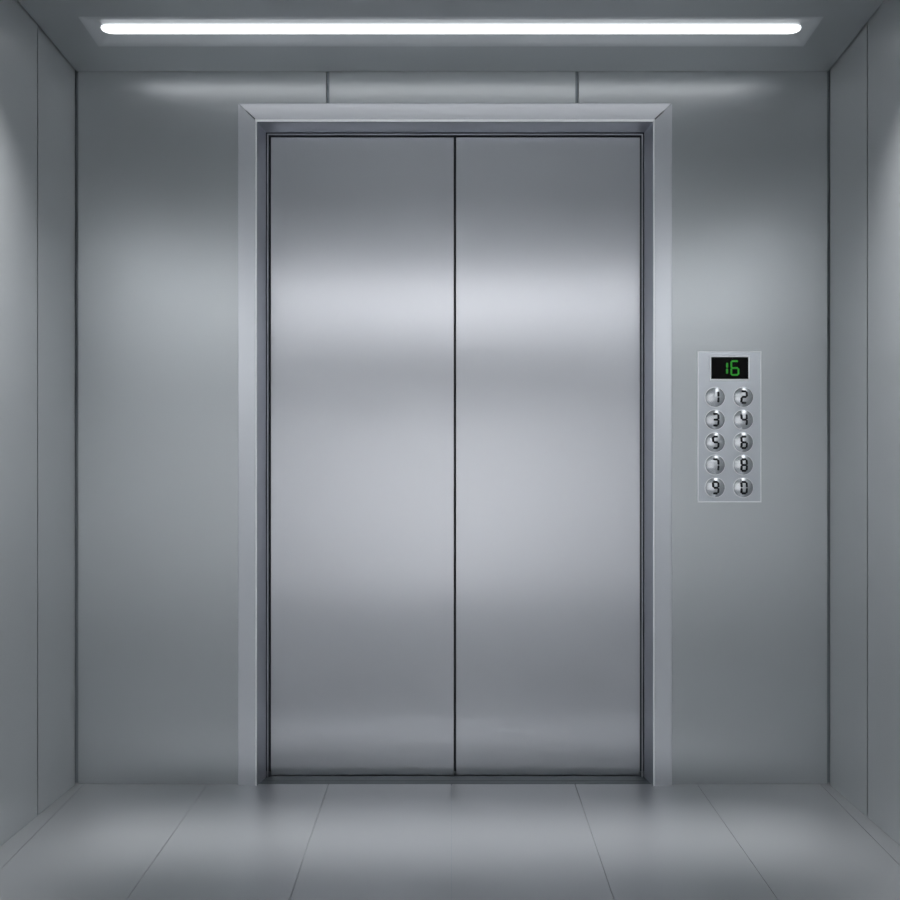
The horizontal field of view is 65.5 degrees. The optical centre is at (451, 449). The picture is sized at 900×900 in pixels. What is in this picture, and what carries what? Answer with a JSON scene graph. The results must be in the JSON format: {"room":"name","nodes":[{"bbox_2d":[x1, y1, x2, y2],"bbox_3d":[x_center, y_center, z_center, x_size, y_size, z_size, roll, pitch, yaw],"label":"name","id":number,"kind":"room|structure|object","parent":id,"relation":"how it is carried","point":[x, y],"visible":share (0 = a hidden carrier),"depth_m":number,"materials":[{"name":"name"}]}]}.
{"room":"elevator interior","nodes":[
{"label":"elevator interior","id":0,"kind":"room"},
{"bbox_2d":[0,0,74,845],"bbox_3d":[-1.305,-0.168,0.975,0.029,2.570,2.853,0,0,2],"label":"wall","id":1,"kind":"structure","parent":0,"point":[37,82],"depth_m":2.10,"materials":[{"name":"silver metal"}]},
{"bbox_2d":[0,771,899,899],"bbox_3d":[0.000,1.112,0.960,3.200,0.030,2.920,0,0,0],"label":"floor","id":2,"kind":"structure","parent":0,"point":[95,841],"depth_m":1.96,"materials":[{"name":"grey tile"}]},
{"bbox_2d":[259,776,650,784],"bbox_3d":[0.010,1.100,2.326,1.301,0.008,0.052,0,0,0],"label":"threshold","id":3,"kind":"object","parent":2,"relation":"on","point":[328,780],"visible":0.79,"depth_m":2.32,"materials":[{"name":"grey metal"}]},
{"bbox_2d":[18,0,883,71],"bbox_3d":[-0.041,-1.289,0.924,2.609,0.093,2.748,0,0,0],"label":"ceiling","id":4,"kind":"structure","parent":0,"point":[842,20],"depth_m":2.16,"materials":[{"name":"silver metal"}]},
{"bbox_2d":[79,17,822,45],"bbox_3d":[-0.003,-1.272,2.125,2.200,0.024,0.120,0,0,0],"label":"recessed light","id":5,"kind":"object","parent":4,"relation":"in","point":[105,31],"visible":1,"depth_m":2.12,"materials":[{"name":"grey"}]},
{"bbox_2d":[101,24,800,33],"bbox_3d":[-0.003,-1.276,2.125,2.120,0.010,0.038,0,0,0],"label":"diffuser","id":6,"kind":"object","parent":5,"relation":"attached to","point":[105,28],"depth_m":2.12,"materials":[{"name":"white plastic"}]},
{"bbox_2d":[75,70,829,783],"bbox_3d":[0.000,-0.153,2.321,2.600,2.500,0.041,0,0,0],"label":"wall","id":7,"kind":"structure","parent":0,"point":[156,153],"depth_m":2.30,"materials":[{"name":"silver metal"}]},
{"bbox_2d":[271,137,453,775],"bbox_3d":[-0.302,0.022,2.373,0.615,2.149,0.030,0,0,0],"label":"door","id":8,"kind":"structure","parent":7,"relation":"in","point":[362,228],"depth_m":2.36,"materials":[{"name":"silver metal"}]},
{"bbox_2d":[238,103,671,785],"bbox_3d":[0.010,-0.022,2.353,1.433,2.244,0.134,0,0,0],"label":"door frame","id":9,"kind":"structure","parent":7,"relation":"attached to","point":[269,120],"depth_m":2.29,"materials":[{"name":"silver metal"}]},
{"bbox_2d":[456,137,639,775],"bbox_3d":[0.323,0.022,2.373,0.618,2.149,0.030,0,0,0],"label":"door","id":10,"kind":"structure","parent":7,"relation":"in","point":[548,228],"depth_m":2.36,"materials":[{"name":"silver metal"}]},
{"bbox_2d":[697,351,760,501],"bbox_3d":[0.911,-0.076,2.292,0.209,0.496,0.016,0,0,0],"label":"control panel","id":11,"kind":"object","parent":7,"relation":"attached to","point":[728,382],"visible":1,"depth_m":2.30,"materials":[{"name":"silver metal"}]},
{"bbox_2d":[830,0,899,844],"bbox_3d":[1.267,-0.168,0.975,0.029,2.570,2.850,0,0,-1],"label":"wall","id":12,"kind":"structure","parent":0,"point":[865,79],"depth_m":2.10,"materials":[{"name":"silver metal"}]}
]}

